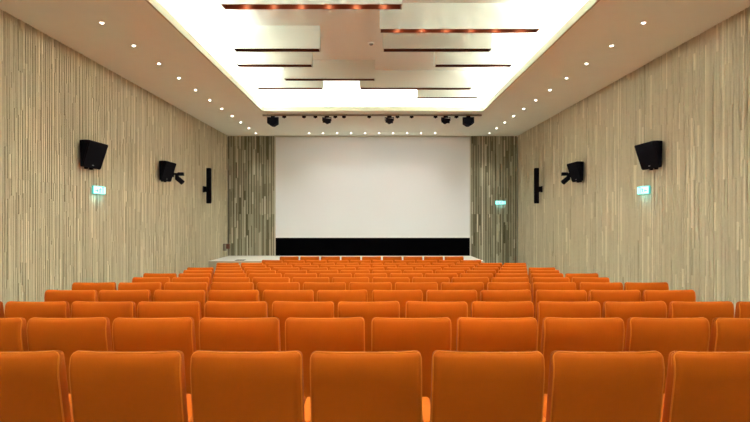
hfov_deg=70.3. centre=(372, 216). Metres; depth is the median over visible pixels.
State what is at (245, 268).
seat
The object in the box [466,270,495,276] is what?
seat
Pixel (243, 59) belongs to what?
ceiling fin
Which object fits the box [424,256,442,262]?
seat
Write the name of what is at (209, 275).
seat
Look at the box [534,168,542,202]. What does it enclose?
speaker
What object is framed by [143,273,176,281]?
seat
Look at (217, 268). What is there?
seat
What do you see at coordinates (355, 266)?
seat
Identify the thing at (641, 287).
seat
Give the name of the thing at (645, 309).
seat
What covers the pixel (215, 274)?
seat
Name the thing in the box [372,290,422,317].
seat
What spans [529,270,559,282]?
seat
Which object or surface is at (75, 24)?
ceiling
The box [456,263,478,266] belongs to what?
seat
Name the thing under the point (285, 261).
seat
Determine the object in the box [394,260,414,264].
seat
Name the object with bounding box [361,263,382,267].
seat
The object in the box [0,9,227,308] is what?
wall
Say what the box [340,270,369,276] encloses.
seat
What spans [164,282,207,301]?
seat
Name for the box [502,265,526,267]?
seat
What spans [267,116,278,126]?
spotlight
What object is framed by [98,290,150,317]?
seat
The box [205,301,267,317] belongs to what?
seat
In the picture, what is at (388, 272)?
seat
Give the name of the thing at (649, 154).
wall speaker
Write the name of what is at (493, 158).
wall
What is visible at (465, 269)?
seat
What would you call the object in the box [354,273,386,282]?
seat
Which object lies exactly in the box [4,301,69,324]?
seat
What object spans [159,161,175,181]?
wall speaker
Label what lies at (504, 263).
seat
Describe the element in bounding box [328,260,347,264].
seat
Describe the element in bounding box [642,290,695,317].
seat
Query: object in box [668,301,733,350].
seat
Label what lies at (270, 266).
seat
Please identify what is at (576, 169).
wall speaker
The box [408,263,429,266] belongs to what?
seat
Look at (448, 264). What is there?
seat
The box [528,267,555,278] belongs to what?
seat
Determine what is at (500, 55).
ceiling fin
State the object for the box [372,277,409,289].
seat
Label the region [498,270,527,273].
seat
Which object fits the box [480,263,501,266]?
seat
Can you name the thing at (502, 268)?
seat
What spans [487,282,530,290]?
seat
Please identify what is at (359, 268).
seat
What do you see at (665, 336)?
seat
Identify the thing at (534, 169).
grille
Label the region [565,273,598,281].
seat
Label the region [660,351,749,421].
seat
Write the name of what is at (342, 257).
seat
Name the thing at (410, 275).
seat
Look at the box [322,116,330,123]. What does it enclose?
spotlight
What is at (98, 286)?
seat
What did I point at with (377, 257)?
seat
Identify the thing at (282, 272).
seat
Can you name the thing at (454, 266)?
seat
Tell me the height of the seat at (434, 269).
0.882 m
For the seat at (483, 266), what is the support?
on the floor
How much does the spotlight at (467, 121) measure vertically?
0.268 m
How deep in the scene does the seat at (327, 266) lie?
11.49 m
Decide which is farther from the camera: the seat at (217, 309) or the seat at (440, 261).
the seat at (440, 261)
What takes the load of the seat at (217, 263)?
on the floor
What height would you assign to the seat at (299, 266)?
0.882 m
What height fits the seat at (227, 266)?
0.883 m
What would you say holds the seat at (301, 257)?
on the floor
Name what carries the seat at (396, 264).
on the floor
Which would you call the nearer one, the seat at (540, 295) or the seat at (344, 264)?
the seat at (540, 295)
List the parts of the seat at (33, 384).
seat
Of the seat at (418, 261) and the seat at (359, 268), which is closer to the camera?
the seat at (359, 268)
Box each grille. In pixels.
[210,169,211,202]
[534,169,534,202]
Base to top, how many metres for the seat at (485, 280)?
0.882 m
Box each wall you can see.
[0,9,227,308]
[227,137,517,262]
[228,136,273,255]
[471,136,516,264]
[517,6,749,315]
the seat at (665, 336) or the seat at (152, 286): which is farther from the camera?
the seat at (152, 286)
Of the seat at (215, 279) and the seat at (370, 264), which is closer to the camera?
the seat at (215, 279)
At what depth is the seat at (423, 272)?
9.49 m
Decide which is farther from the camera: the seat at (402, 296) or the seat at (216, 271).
the seat at (216, 271)
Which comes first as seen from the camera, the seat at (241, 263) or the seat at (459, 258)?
the seat at (241, 263)
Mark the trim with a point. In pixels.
(155, 4)
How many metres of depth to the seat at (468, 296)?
5.47 m
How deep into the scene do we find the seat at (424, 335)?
3.46 m
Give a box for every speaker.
[80,140,107,169]
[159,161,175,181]
[203,168,211,202]
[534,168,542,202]
[567,161,583,182]
[634,140,662,169]
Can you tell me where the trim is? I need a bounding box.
[145,0,599,110]
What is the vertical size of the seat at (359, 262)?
0.883 m
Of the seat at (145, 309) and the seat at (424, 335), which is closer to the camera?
the seat at (424, 335)
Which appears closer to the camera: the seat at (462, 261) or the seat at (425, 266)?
the seat at (425, 266)
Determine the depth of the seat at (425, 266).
11.49 m
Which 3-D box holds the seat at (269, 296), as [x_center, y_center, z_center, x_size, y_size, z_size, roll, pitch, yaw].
[-0.871,1.192,5.792,0.555,0.881,0.654,0,0,0]
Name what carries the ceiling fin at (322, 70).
attached to the ceiling at (345, 34)
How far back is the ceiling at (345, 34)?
10.23 m
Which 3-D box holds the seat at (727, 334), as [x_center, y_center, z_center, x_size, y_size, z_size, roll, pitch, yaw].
[2.501,1.097,3.783,0.555,0.883,0.661,0,0,0]
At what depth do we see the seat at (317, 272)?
9.49 m
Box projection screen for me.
[274,136,470,255]
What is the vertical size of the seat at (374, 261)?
0.884 m
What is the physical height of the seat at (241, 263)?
0.882 m
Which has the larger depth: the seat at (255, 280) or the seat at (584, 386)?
the seat at (255, 280)
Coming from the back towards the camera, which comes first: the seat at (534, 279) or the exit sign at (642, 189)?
the exit sign at (642, 189)
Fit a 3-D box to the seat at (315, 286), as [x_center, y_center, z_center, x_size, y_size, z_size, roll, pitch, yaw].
[-0.590,1.235,6.795,0.555,0.882,0.653,0,0,0]
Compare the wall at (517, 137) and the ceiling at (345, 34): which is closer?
the ceiling at (345, 34)
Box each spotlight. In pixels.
[173,172,184,184]
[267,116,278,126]
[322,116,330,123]
[385,116,393,123]
[441,116,449,123]
[462,116,473,126]
[561,172,569,183]
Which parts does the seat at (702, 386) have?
seat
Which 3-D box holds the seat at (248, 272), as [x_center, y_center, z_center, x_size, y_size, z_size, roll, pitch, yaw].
[-1.995,1.383,9.802,0.555,0.883,0.658,0,0,0]
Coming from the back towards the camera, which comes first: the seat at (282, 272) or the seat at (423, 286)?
the seat at (282, 272)
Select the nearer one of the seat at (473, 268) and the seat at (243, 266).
the seat at (473, 268)
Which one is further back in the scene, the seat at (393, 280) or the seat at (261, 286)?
the seat at (393, 280)
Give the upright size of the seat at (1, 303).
0.881 m
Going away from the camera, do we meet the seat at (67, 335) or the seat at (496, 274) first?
the seat at (67, 335)
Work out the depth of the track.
14.17 m
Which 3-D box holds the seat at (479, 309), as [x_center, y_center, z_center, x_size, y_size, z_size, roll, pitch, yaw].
[1.096,1.151,4.789,0.555,0.882,0.654,0,0,0]
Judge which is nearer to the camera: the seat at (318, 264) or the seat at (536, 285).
the seat at (536, 285)
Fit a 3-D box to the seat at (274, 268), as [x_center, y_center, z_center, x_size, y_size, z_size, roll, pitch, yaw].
[-1.714,1.431,10.803,0.555,0.884,0.662,0,0,0]
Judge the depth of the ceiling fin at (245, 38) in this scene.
9.33 m
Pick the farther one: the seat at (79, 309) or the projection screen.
the projection screen
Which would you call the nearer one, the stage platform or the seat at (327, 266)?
the seat at (327, 266)
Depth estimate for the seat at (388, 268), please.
10.49 m
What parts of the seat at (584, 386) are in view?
seat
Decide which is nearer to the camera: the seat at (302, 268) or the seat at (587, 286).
the seat at (587, 286)
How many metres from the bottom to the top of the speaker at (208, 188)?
1.020 m
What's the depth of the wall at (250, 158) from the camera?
18.00 m
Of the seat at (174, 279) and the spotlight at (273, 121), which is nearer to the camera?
the seat at (174, 279)
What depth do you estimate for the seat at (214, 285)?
6.47 m
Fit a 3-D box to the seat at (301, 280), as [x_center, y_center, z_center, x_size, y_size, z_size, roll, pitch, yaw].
[-0.871,1.285,7.796,0.555,0.882,0.658,0,0,0]
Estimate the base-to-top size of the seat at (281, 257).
0.882 m
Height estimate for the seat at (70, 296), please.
0.883 m
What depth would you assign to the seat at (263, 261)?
13.49 m
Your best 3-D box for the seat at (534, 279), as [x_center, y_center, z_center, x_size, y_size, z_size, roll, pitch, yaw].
[2.501,1.285,7.794,0.555,0.884,0.662,0,0,0]
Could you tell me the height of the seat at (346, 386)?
0.883 m
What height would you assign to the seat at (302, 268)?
0.884 m
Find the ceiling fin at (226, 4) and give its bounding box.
[220,0,401,9]
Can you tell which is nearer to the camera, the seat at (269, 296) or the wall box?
the seat at (269, 296)
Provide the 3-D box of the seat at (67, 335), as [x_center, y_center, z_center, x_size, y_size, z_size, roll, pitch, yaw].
[-1.995,1.097,3.787,0.555,0.883,0.653,0,0,0]
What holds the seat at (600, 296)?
on the floor
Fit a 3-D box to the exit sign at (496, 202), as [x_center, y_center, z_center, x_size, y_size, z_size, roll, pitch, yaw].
[4.311,-0.485,17.979,0.350,0.130,0.033,0,0,0]
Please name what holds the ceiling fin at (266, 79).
attached to the ceiling at (345, 34)
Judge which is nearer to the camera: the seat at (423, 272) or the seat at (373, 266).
the seat at (423, 272)
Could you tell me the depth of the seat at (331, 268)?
10.50 m
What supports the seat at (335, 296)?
on the floor
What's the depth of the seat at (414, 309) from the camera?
4.46 m
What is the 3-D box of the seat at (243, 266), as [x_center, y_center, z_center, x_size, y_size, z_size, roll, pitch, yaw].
[-2.557,1.472,11.807,0.555,0.884,0.660,0,0,0]
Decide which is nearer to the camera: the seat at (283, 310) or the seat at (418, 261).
the seat at (283, 310)
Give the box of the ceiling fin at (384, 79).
[360,70,471,89]
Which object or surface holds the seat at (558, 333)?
on the floor
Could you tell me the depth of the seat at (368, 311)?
4.46 m
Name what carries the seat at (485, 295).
on the floor
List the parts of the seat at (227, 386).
armrest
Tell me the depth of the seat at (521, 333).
3.46 m
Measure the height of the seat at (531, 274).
0.883 m
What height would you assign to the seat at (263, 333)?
0.882 m
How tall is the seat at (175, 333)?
0.883 m
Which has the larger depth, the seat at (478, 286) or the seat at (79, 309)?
the seat at (478, 286)
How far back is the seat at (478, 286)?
6.47 m
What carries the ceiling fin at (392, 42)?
attached to the ceiling at (345, 34)
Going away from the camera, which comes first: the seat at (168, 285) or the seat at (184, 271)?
the seat at (168, 285)
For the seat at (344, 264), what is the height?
0.882 m
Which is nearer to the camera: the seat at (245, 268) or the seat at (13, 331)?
the seat at (13, 331)
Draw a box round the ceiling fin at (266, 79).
[257,70,323,89]
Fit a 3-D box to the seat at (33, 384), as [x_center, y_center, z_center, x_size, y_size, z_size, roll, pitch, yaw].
[-1.714,1.066,2.783,0.555,0.883,0.655,0,0,0]
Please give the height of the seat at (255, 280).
0.883 m
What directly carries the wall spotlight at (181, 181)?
attached to the wall at (55, 233)
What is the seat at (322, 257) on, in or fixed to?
on the floor
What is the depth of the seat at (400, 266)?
11.49 m
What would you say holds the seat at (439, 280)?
on the floor
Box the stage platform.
[208,256,483,271]
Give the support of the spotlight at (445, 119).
hanging from the track
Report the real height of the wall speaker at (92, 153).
0.460 m
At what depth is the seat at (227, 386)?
2.47 m
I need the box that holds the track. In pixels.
[263,114,481,115]
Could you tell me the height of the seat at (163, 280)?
0.882 m
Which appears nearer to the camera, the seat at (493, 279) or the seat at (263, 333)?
the seat at (263, 333)
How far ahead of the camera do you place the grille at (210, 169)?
15.35 m
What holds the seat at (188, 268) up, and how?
on the floor
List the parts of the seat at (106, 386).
seat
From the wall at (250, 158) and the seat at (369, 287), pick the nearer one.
the seat at (369, 287)
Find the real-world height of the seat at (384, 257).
0.881 m
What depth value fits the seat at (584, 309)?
4.47 m
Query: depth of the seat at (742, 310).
4.47 m
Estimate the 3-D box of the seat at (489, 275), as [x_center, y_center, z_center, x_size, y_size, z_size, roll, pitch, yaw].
[1.658,1.336,8.797,0.555,0.883,0.662,0,0,0]
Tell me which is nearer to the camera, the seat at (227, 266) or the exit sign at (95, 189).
the exit sign at (95, 189)
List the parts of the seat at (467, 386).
armrest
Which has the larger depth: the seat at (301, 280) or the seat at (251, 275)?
the seat at (251, 275)
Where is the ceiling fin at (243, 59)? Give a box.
[236,52,312,66]
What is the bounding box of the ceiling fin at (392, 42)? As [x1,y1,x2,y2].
[383,33,491,51]
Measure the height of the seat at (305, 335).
0.883 m
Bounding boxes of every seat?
[0,301,4,317]
[0,317,27,350]
[0,350,72,421]
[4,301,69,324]
[27,317,111,393]
[44,290,97,317]
[69,350,192,421]
[71,301,135,350]
[72,282,116,294]
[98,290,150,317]
[112,317,195,393]
[118,282,161,301]
[132,277,169,289]
[137,301,201,350]
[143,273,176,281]
[154,290,205,317]
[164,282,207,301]
[172,277,209,291]
[178,273,211,286]
[183,270,212,278]
[187,267,213,274]
[190,350,310,421]
[199,317,280,350]
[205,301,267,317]
[208,290,259,301]
[210,282,253,289]
[212,277,249,282]
[213,273,246,276]
[214,270,243,272]
[215,267,241,269]
[216,263,238,264]
[216,265,240,267]
[241,263,262,266]
[242,265,265,269]
[244,267,270,272]
[246,270,275,276]
[249,273,281,281]
[252,277,289,289]
[257,282,299,300]
[262,260,282,264]
[263,290,313,316]
[265,263,286,266]
[268,265,291,269]
[272,301,333,350]
[273,267,298,272]
[278,270,306,276]
[280,256,298,262]
[284,260,303,264]
[284,273,316,281]
[285,317,364,397]
[288,263,310,266]
[292,277,328,289]
[294,265,318,269]
[300,256,318,262]
[301,267,327,272]
[303,282,345,301]
[306,260,326,264]
[309,270,337,276]
[310,350,421,421]
[312,263,334,267]
[317,290,367,317]
[319,273,351,282]
[320,265,344,269]
[321,256,339,262]
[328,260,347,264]
[329,267,355,272]
[332,277,368,289]
[336,263,358,266]
[338,301,399,350]
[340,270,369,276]
[341,256,359,262]
[346,265,369,269]
[349,282,391,301]
[350,260,370,264]
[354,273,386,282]
[358,267,383,272]
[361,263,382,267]
[362,256,380,262]
[371,317,451,398]
[372,265,395,269]
[372,270,400,276]
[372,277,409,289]
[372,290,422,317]
[373,260,392,264]
[383,256,401,262]
[384,263,405,266]
[387,267,412,272]
[390,273,422,282]
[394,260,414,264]
[395,282,437,300]
[399,265,422,269]
[403,256,422,262]
[404,270,432,276]
[405,301,467,350]
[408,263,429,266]
[412,277,449,289]
[415,267,441,272]
[417,260,436,264]
[422,350,544,421]
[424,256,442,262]
[424,265,447,269]
[425,273,457,281]
[426,290,476,316]
[432,263,454,266]
[435,270,464,276]
[439,260,459,264]
[441,282,483,300]
[444,256,463,262]
[444,267,469,272]
[450,265,474,269]
[452,277,488,289]
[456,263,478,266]
[456,317,537,350]
[460,273,492,281]
[461,260,481,264]
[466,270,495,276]
[471,301,533,317]
[472,267,498,272]
[476,265,500,269]
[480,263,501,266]
[480,289,530,301]
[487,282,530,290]
[491,277,528,281]
[495,273,527,276]
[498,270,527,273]
[501,267,526,269]
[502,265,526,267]
[504,263,525,264]
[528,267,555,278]
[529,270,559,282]
[530,273,563,284]
[531,277,569,301]
[532,282,575,304]
[534,290,586,319]
[537,301,600,351]
[541,317,624,393]
[542,350,664,421]
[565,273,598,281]
[571,277,609,289]
[579,282,622,300]
[588,290,640,317]
[602,301,666,350]
[624,282,668,301]
[624,317,709,393]
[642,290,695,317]
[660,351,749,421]
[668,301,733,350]
[709,317,749,350]
[734,301,749,317]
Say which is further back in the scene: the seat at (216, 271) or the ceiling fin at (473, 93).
the ceiling fin at (473, 93)
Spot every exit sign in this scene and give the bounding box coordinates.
[92,185,104,194]
[495,201,505,204]
[637,185,649,194]
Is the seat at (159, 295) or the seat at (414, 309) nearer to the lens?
the seat at (414, 309)
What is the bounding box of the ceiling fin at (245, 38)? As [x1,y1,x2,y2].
[233,26,320,51]
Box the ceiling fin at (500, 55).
[434,44,512,66]
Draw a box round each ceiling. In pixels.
[0,0,749,135]
[158,0,587,105]
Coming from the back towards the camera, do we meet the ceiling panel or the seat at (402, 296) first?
the ceiling panel
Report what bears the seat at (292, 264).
on the floor
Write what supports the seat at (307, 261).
on the floor
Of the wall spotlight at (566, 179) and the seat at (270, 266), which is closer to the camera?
the seat at (270, 266)
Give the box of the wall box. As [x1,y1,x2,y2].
[223,244,229,250]
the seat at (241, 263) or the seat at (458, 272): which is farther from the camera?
the seat at (241, 263)
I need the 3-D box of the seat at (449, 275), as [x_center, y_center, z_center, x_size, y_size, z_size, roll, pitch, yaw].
[1.096,1.335,8.799,0.555,0.883,0.658,0,0,0]
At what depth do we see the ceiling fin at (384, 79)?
12.16 m
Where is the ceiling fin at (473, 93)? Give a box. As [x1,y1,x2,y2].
[417,81,478,98]
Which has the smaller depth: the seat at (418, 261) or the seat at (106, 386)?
the seat at (106, 386)
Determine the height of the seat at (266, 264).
0.882 m
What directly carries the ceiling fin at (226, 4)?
attached to the ceiling at (345, 34)
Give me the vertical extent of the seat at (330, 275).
0.882 m
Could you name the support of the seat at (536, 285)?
on the floor
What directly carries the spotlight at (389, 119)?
hanging from the track
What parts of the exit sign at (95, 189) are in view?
lit panel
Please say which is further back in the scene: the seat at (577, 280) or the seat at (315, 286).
the seat at (577, 280)
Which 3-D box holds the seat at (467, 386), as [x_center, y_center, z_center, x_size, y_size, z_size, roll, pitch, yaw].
[0.534,1.066,2.782,0.555,0.883,0.657,0,0,0]
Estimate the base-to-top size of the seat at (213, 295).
0.882 m
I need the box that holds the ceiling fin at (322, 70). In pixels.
[284,60,374,80]
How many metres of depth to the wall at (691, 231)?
9.04 m
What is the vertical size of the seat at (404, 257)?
0.883 m
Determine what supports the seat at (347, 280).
on the floor
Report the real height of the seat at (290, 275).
0.883 m

